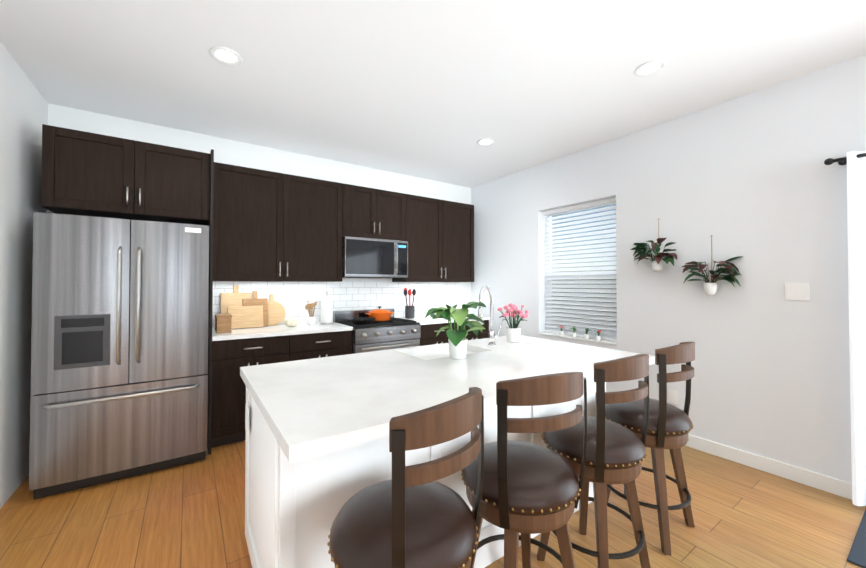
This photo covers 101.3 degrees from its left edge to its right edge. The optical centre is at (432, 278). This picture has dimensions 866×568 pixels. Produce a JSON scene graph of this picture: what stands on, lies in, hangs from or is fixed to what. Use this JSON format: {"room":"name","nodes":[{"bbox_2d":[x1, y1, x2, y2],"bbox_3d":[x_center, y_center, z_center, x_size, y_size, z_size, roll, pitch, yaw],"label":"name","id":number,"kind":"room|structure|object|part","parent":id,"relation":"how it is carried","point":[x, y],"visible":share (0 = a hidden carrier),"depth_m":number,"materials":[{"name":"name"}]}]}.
{"room":"kitchen","nodes":[
{"label":"kitchen","id":0,"kind":"room"},
{"bbox_2d":[0,42,47,508],"bbox_3d":[-0.749,-0.044,-0.691,0.200,2.740,8.200,1,-1,-35],"label":"wall","id":1,"kind":"structure","parent":0,"point":[23,110],"depth_m":2.28,"materials":[{"name":"white paint"}]},
{"bbox_2d":[47,103,470,313],"bbox_3d":[-1.273,0.024,4.047,4.710,2.740,0.200,1,-1,-35],"label":"wall","id":2,"kind":"structure","parent":0,"point":[233,152],"depth_m":3.64,"materials":[{"name":"white paint"}]},
{"bbox_2d":[41,124,212,225],"bbox_3d":[-2.344,-0.739,2.833,0.938,0.540,0.596,1,-1,-35],"label":"upper cabinet","id":3,"kind":"object","parent":2,"relation":"attached to","point":[84,173],"depth_m":2.56,"materials":[{"name":"black wood"}]},
{"bbox_2d":[209,160,348,283],"bbox_3d":[-1.505,-0.493,3.565,1.238,1.040,0.336,1,-1,-35],"label":"upper cabinet","id":4,"kind":"object","parent":2,"relation":"attached to","point":[293,244],"depth_m":3.38,"materials":[{"name":"black wood"}]},
{"bbox_2d":[212,281,459,328],"bbox_3d":[-0.865,0.258,4.194,3.018,0.445,0.009,1,-1,-35],"label":"backsplash","id":5,"kind":"structure","parent":2,"relation":"attached to","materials":[{"name":"tile"}]},
{"bbox_2d":[341,228,408,279],"bbox_3d":[-0.711,-0.258,4.069,0.759,0.494,0.401,1,-1,-35],"label":"microwave","id":6,"kind":"object","parent":2,"relation":"attached to","point":[365,254],"depth_m":3.89,"materials":[{"name":"silver metal"}]},
{"bbox_2d":[349,184,408,231],"bbox_3d":[-0.730,-0.725,4.101,0.765,0.561,0.336,1,-1,-35],"label":"upper cabinet","id":7,"kind":"object","parent":2,"relation":"attached to","point":[377,210],"depth_m":3.98,"materials":[{"name":"black wood"}]},
{"bbox_2d":[385,194,473,283],"bbox_3d":[-0.001,-0.479,4.600,1.126,1.040,0.336,1,-1,-35],"label":"upper cabinet","id":8,"kind":"object","parent":2,"relation":"attached to","point":[441,232],"depth_m":4.47,"materials":[{"name":"black wood"}]},
{"bbox_2d":[0,440,865,567],"bbox_3d":[1.108,1.394,0.567,4.710,0.100,8.600,1,-1,-35],"label":"floor","id":9,"kind":"structure","parent":0,"point":[190,515],"depth_m":1.98,"materials":[{"name":"brown wood"}]},
{"bbox_2d":[29,212,208,498],"bbox_3d":[-2.267,0.487,2.706,0.910,1.775,0.831,1,-1,-35],"label":"fridge","id":10,"kind":"object","parent":9,"relation":"on","point":[119,361],"visible":1,"depth_m":2.37,"materials":[{"name":"grey metal"}]},
{"bbox_2d":[207,332,296,454],"bbox_3d":[-1.670,0.943,3.261,0.646,0.880,0.616,1,-1,-35],"label":"base cabinet","id":11,"kind":"object","parent":9,"relation":"on","point":[226,387],"depth_m":2.92,"materials":[{"name":"black wood"}]},
{"bbox_2d":[209,320,352,339],"bbox_3d":[-1.448,0.487,3.410,1.173,0.035,0.632,1,-1,-35],"label":"countertop","id":12,"kind":"structure","parent":11,"relation":"on","point":[256,333],"depth_m":3.21,"materials":[{"name":"white stone"}]},
{"bbox_2d":[215,314,231,332],"bbox_3d":[-1.845,0.390,3.126,0.120,0.149,0.190,1,-1,-35],"label":"crate","id":13,"kind":"object","parent":12,"relation":"on","point":[222,323],"visible":1,"depth_m":3.05,"materials":[{"name":"brown wood"}]},
{"bbox_2d":[220,285,285,328],"bbox_3d":[-1.738,0.265,3.470,0.575,0.405,0.181,1,-1,-35],"label":"cutting boards","id":14,"kind":"object","parent":12,"relation":"on","point":[244,310],"visible":0.92,"depth_m":3.43,"materials":[{"name":"brown wood"}]},
{"bbox_2d":[284,316,298,326],"bbox_3d":[-1.397,0.417,3.507,0.148,0.106,0.148,1,-1,-35],"label":"pumpkin","id":15,"kind":"object","parent":12,"relation":"on","point":[290,322],"visible":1,"depth_m":3.46,"materials":[{"name":"beige"}]},
{"bbox_2d":[305,301,316,324],"bbox_3d":[-1.249,0.350,3.635,0.133,0.243,0.193,1,-1,-35],"label":"utensil holder","id":16,"kind":"object","parent":12,"relation":"on","point":[311,318],"visible":1,"depth_m":3.61,"materials":[{"name":"white ceramic"}]},
{"bbox_3d":[-1.244,0.429,3.636,0.100,0.085,0.100,1,-1,-35],"label":"pot","id":17,"kind":"part","parent":16,"relation":"part of","materials":[{"name":"white ceramic"}]},
{"bbox_2d":[320,291,333,323],"bbox_3d":[-1.121,0.300,3.759,0.150,0.348,0.150,1,-1,-35],"label":"paper towel","id":18,"kind":"object","parent":12,"relation":"on","point":[326,309],"visible":1,"depth_m":3.71,"materials":[{"name":"white paper"}]},
{"bbox_2d":[297,332,351,359],"bbox_3d":[-1.236,0.947,3.560,0.647,0.880,0.616,1,-1,-35],"label":"base cabinet","id":19,"kind":"object","parent":9,"relation":"on","point":[322,344],"depth_m":3.33,"materials":[{"name":"black wood"}]},
{"bbox_2d":[333,306,420,353],"bbox_3d":[-0.616,0.850,3.913,0.753,1.083,0.706,1,-1,-35],"label":"range","id":20,"kind":"object","parent":9,"relation":"on","point":[393,332],"depth_m":3.73,"materials":[{"name":"silver metal"}]},
{"bbox_2d":[353,317,375,323],"bbox_3d":[-0.704,0.426,3.660,0.290,0.069,0.367,1,-1,-35],"label":"skillet","id":21,"kind":"object","parent":20,"relation":"on","point":[366,320],"visible":1,"depth_m":3.64,"materials":[{"name":"black metal"}]},
{"bbox_3d":[-0.599,0.387,3.990,0.330,0.155,0.264,1,-1,-35],"label":"dutch oven","id":22,"kind":"part","parent":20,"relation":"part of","materials":[{"name":"orange metal"}]},
{"bbox_2d":[327,387,483,567],"bbox_3d":[-0.084,0.835,1.084,0.462,1.033,0.453,-1,-1,40],"label":"stool","id":23,"kind":"object","parent":9,"relation":"on","point":[414,516],"visible":1,"depth_m":0.95,"materials":[{"name":"brown leather"}]},
{"bbox_3d":[-0.088,0.736,1.089,0.442,0.099,0.442,-1,-1,40],"label":"seat","id":24,"kind":"part","parent":23,"relation":"part of","materials":[{"name":"brown leather"}]},
{"bbox_2d":[245,381,605,567],"bbox_3d":[0.087,0.924,2.007,1.972,0.880,0.742,1,-1,-35],"label":"kitchen island","id":25,"kind":"object","parent":9,"relation":"on","point":[291,511],"depth_m":1.33,"materials":[{"name":"white paint"}]},
{"bbox_2d":[245,404,248,434],"bbox_3d":[-0.887,0.670,1.693,0.008,0.120,0.080,1,-1,-35],"label":"outlet","id":26,"kind":"object","parent":25,"relation":"attached to","point":[247,405],"depth_m":1.68,"materials":[{"name":"white plastic"}]},
{"bbox_2d":[240,335,654,464],"bbox_3d":[0.162,0.463,1.912,2.010,0.040,1.055,1,-1,-35],"label":"island countertop","id":27,"kind":"structure","parent":25,"relation":"on","point":[315,407],"depth_m":1.50,"materials":[{"name":"white stone"}]},
{"bbox_2d":[416,349,475,356],"bbox_3d":[0.070,0.587,2.220,0.524,0.224,0.364,1,-1,-35],"label":"sink","id":28,"kind":"object","parent":27,"relation":"in","point":[427,352],"depth_m":2.34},
{"bbox_2d":[425,301,485,358],"bbox_3d":[0.126,0.287,2.004,0.349,0.312,0.359,1,-1,-35],"label":"potted plant","id":29,"kind":"object","parent":27,"relation":"on","point":[457,340],"visible":1,"depth_m":1.95,"materials":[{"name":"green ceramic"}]},
{"bbox_3d":[0.140,0.391,1.997,0.110,0.105,0.110,1,-1,-35],"label":"pot","id":30,"kind":"part","parent":29,"relation":"part of","materials":[{"name":"white ceramic"}]},
{"bbox_2d":[478,285,503,344],"bbox_3d":[0.357,0.246,2.328,0.223,0.406,0.111,1,-1,-35],"label":"faucet","id":31,"kind":"object","parent":27,"relation":"on","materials":[{"name":"silver metal"}]},
{"bbox_2d":[497,303,528,341],"bbox_3d":[0.580,0.314,2.564,0.211,0.274,0.236,1,-1,-35],"label":"flowers","id":32,"kind":"object","parent":27,"relation":"on","point":[513,333],"visible":1,"depth_m":2.53,"materials":[{"name":"pink plant"}]},
{"bbox_3d":[0.578,0.402,2.560,0.110,0.100,0.110,1,-1,-35],"label":"pot","id":33,"kind":"part","parent":32,"relation":"part of","materials":[{"name":"white ceramic"}]},
{"bbox_2d":[419,324,460,345],"bbox_3d":[-0.089,0.958,4.349,0.591,0.880,0.616,1,-1,-35],"label":"base cabinet","id":34,"kind":"object","parent":9,"relation":"on","point":[428,331],"depth_m":4.04,"materials":[{"name":"black wood"}]},
{"bbox_2d":[394,316,488,323],"bbox_3d":[0.113,0.502,4.485,1.071,0.035,0.632,1,-1,-35],"label":"countertop","id":35,"kind":"structure","parent":34,"relation":"on","point":[421,319],"depth_m":4.20,"materials":[{"name":"white stone"}]},
{"bbox_2d":[404,288,415,318],"bbox_3d":[-0.283,0.295,4.360,0.176,0.374,0.124,1,-1,-35],"label":"utensil crock","id":36,"kind":"object","parent":35,"relation":"on","point":[409,312],"visible":1,"depth_m":4.31,"materials":[{"name":"grey ceramic"}]},
{"bbox_2d":[465,320,488,339],"bbox_3d":[0.299,0.962,4.616,0.591,0.880,0.616,1,-1,-35],"label":"base cabinet","id":37,"kind":"object","parent":9,"relation":"on","point":[485,332],"depth_m":4.45,"materials":[{"name":"black wood"}]},
{"bbox_2d":[461,372,586,567],"bbox_3d":[0.337,0.839,1.385,0.453,1.033,0.462,0,-1,-23],"label":"stool","id":38,"kind":"object","parent":9,"relation":"on","point":[529,489],"visible":0.92,"depth_m":1.22,"materials":[{"name":"brown leather"}]},
{"bbox_3d":[0.335,0.740,1.392,0.442,0.099,0.442,0,-1,-23],"label":"seat","id":39,"kind":"part","parent":38,"relation":"part of","materials":[{"name":"brown leather"}]},
{"bbox_2d":[537,354,650,567],"bbox_3d":[0.755,0.844,1.679,0.453,1.033,0.462,1,-1,-33],"label":"stool","id":40,"kind":"object","parent":9,"relation":"on","point":[616,453],"visible":0.83,"depth_m":1.51,"materials":[{"name":"brown wood"}]},
{"bbox_3d":[0.752,0.745,1.685,0.442,0.099,0.442,1,-1,-33],"label":"seat","id":41,"kind":"part","parent":40,"relation":"part of","materials":[{"name":"brown leather"}]},
{"bbox_2d":[605,342,694,555],"bbox_3d":[1.192,0.848,1.998,0.453,1.033,0.462,1,-1,-38],"label":"stool","id":42,"kind":"object","parent":9,"relation":"on","point":[670,426],"visible":0.79,"depth_m":1.82,"materials":[{"name":"brown wood"}]},
{"bbox_3d":[1.188,0.749,2.003,0.442,0.099,0.442,1,-1,-38],"label":"seat","id":43,"kind":"part","parent":42,"relation":"part of","materials":[{"name":"brown leather"}]},
{"bbox_2d":[847,509,865,567],"bbox_3d":[2.650,1.349,1.380,0.710,0.012,1.290,1,-1,-35],"label":"door mat","id":44,"kind":"object","parent":9,"relation":"on","point":[857,555],"visible":1,"depth_m":1.78,"materials":[{"name":"grey fabric"}]},
{"bbox_2d":[0,0,865,187],"bbox_3d":[1.108,-1.446,0.608,4.710,0.100,8.600,1,-1,-35],"label":"ceiling","id":45,"kind":"structure","parent":0,"point":[435,90],"depth_m":2.29,"materials":[{"name":"white paint"}]},
{"bbox_2d":[209,47,241,64],"bbox_3d":[-1.272,-1.368,2.186,0.176,0.010,0.176,1,-1,-35],"label":"recessed light","id":46,"kind":"object","parent":45,"relation":"in","point":[224,55],"visible":1,"depth_m":2.18,"materials":[{"name":"white plastic"}]},
{"bbox_2d":[477,139,493,145],"bbox_3d":[0.520,-1.349,3.516,0.176,0.010,0.176,1,-1,-35],"label":"recessed light","id":47,"kind":"object","parent":45,"relation":"in","point":[484,142],"visible":1,"depth_m":3.52,"materials":[{"name":"white plastic"}]},
{"bbox_2d":[635,60,665,76],"bbox_3d":[1.412,-1.366,2.309,0.176,0.010,0.176,1,-1,-35],"label":"recessed light","id":48,"kind":"object","parent":45,"relation":"in","point":[649,68],"visible":1,"depth_m":2.30,"materials":[{"name":"white plastic"}]},
{"bbox_2d":[471,54,865,482],"bbox_3d":[2.966,-0.007,1.866,0.200,2.740,8.200,1,-1,-35],"label":"wall","id":49,"kind":"structure","parent":0,"point":[756,183],"depth_m":2.69,"materials":[{"name":"white paint"}]},
{"bbox_2d":[538,332,616,344],"bbox_3d":[1.561,0.635,3.837,0.170,0.012,0.925,1,-1,-35],"label":"window sill","id":50,"kind":"structure","parent":49,"relation":"attached to","point":[582,338],"depth_m":3.75,"materials":[{"name":"white"}]},
{"bbox_2d":[556,326,564,335],"bbox_3d":[1.446,0.576,3.970,0.086,0.108,0.106,1,-1,-35],"label":"pot","id":51,"kind":"object","parent":50,"relation":"on","point":[561,332],"visible":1,"depth_m":3.95,"materials":[{"name":"white ceramic"}]},
{"bbox_2d":[570,327,576,336],"bbox_3d":[1.512,0.573,3.832,0.069,0.109,0.098,1,-1,-35],"label":"pot","id":52,"kind":"object","parent":50,"relation":"on","point":[574,333],"visible":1,"depth_m":3.82,"materials":[{"name":"white ceramic"}]},
{"bbox_2d":[584,328,590,338],"bbox_3d":[1.624,0.573,3.712,0.084,0.108,0.077,1,-1,-35],"label":"pot","id":53,"kind":"object","parent":50,"relation":"on","point":[586,335],"visible":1,"depth_m":3.69,"materials":[{"name":"white ceramic"}]},
{"bbox_2d":[594,330,600,340],"bbox_3d":[1.680,0.573,3.616,0.106,0.104,0.096,1,-1,-35],"label":"pot","id":54,"kind":"object","parent":50,"relation":"on","point":[598,337],"visible":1,"depth_m":3.59,"materials":[{"name":"white ceramic"}]},
{"bbox_2d":[543,197,616,341],"bbox_3d":[1.622,-0.090,3.889,0.110,1.434,0.921,1,-1,-35],"label":"window unit","id":55,"kind":"structure","parent":49,"relation":"in","point":[571,271],"depth_m":3.86,"materials":[{"name":"white plastic"}]},
{"bbox_3d":[1.602,-0.090,3.875,0.060,1.431,0.913,1,-1,-35],"label":"window blind rails","id":56,"kind":"part","parent":55,"relation":"part of","materials":[{"name":"white plastic"}]},
{"bbox_2d":[544,202,616,338],"bbox_3d":[1.603,-0.082,3.876,0.036,1.394,0.909,1,-1,-35],"label":"window blind","id":57,"kind":"object","parent":55,"relation":"attached to","point":[557,282],"visible":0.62,"depth_m":3.85,"materials":[{"name":"white plastic"}]},
{"bbox_2d":[630,218,676,271],"bbox_3d":[1.902,-0.295,3.076,0.180,0.469,0.387,1,-1,-35],"label":"hanging plant","id":58,"kind":"object","parent":49,"relation":"attached to","point":[656,263],"visible":1,"depth_m":3.04,"materials":[{"name":"green plant"}]},
{"bbox_3d":[1.942,-0.108,3.081,0.094,0.095,0.094,1,-1,-35],"label":"pot","id":59,"kind":"part","parent":58,"relation":"part of","materials":[{"name":"white ceramic"}]},
{"bbox_2d":[668,388,677,404],"bbox_3d":[2.036,0.999,3.014,0.008,0.120,0.070,1,-1,-35],"label":"electrical outlet","id":60,"kind":"object","parent":49,"relation":"attached to","point":[672,396],"visible":1,"depth_m":3.01,"materials":[{"name":"white plastic"}]},
{"bbox_2d":[682,235,742,294],"bbox_3d":[2.134,-0.109,2.753,0.191,0.469,0.396,1,-1,-35],"label":"hanging plant","id":61,"kind":"object","parent":49,"relation":"attached to","point":[710,287],"visible":1,"depth_m":2.73,"materials":[{"name":"green plant"}]},
{"bbox_3d":[2.158,0.078,2.765,0.094,0.095,0.094,1,-1,-35],"label":"pot","id":62,"kind":"part","parent":61,"relation":"part of","materials":[{"name":"white ceramic"}]},
{"bbox_2d":[685,434,851,499],"bbox_3d":[1.800,1.334,3.352,0.014,0.100,2.998,1,-1,-35],"label":"baseboard","id":63,"kind":"structure","parent":49,"relation":"attached to","point":[838,487],"depth_m":2.47,"materials":[{"name":"white wood"}]},
{"bbox_2d":[785,283,809,300],"bbox_3d":[2.464,0.085,2.405,0.008,0.120,0.120,1,-1,-35],"label":"light switch","id":64,"kind":"object","parent":49,"relation":"attached to","point":[797,291],"visible":1,"depth_m":2.40,"materials":[{"name":"white plastic"}]},
{"bbox_2d":[824,151,865,505],"bbox_3d":[3.138,0.280,1.313,0.131,2.120,2.272,1,-1,-35],"label":"curtain","id":65,"kind":"object","parent":49,"relation":"hanging from","point":[855,161],"visible":0.98,"depth_m":2.13,"materials":[{"name":"white fabric"}]},
{"bbox_3d":[3.150,-0.750,1.335,0.103,0.044,2.272,1,-1,-35],"label":"rod","id":66,"kind":"part","parent":65,"relation":"part of","materials":[{"name":"black metal"}]}
]}

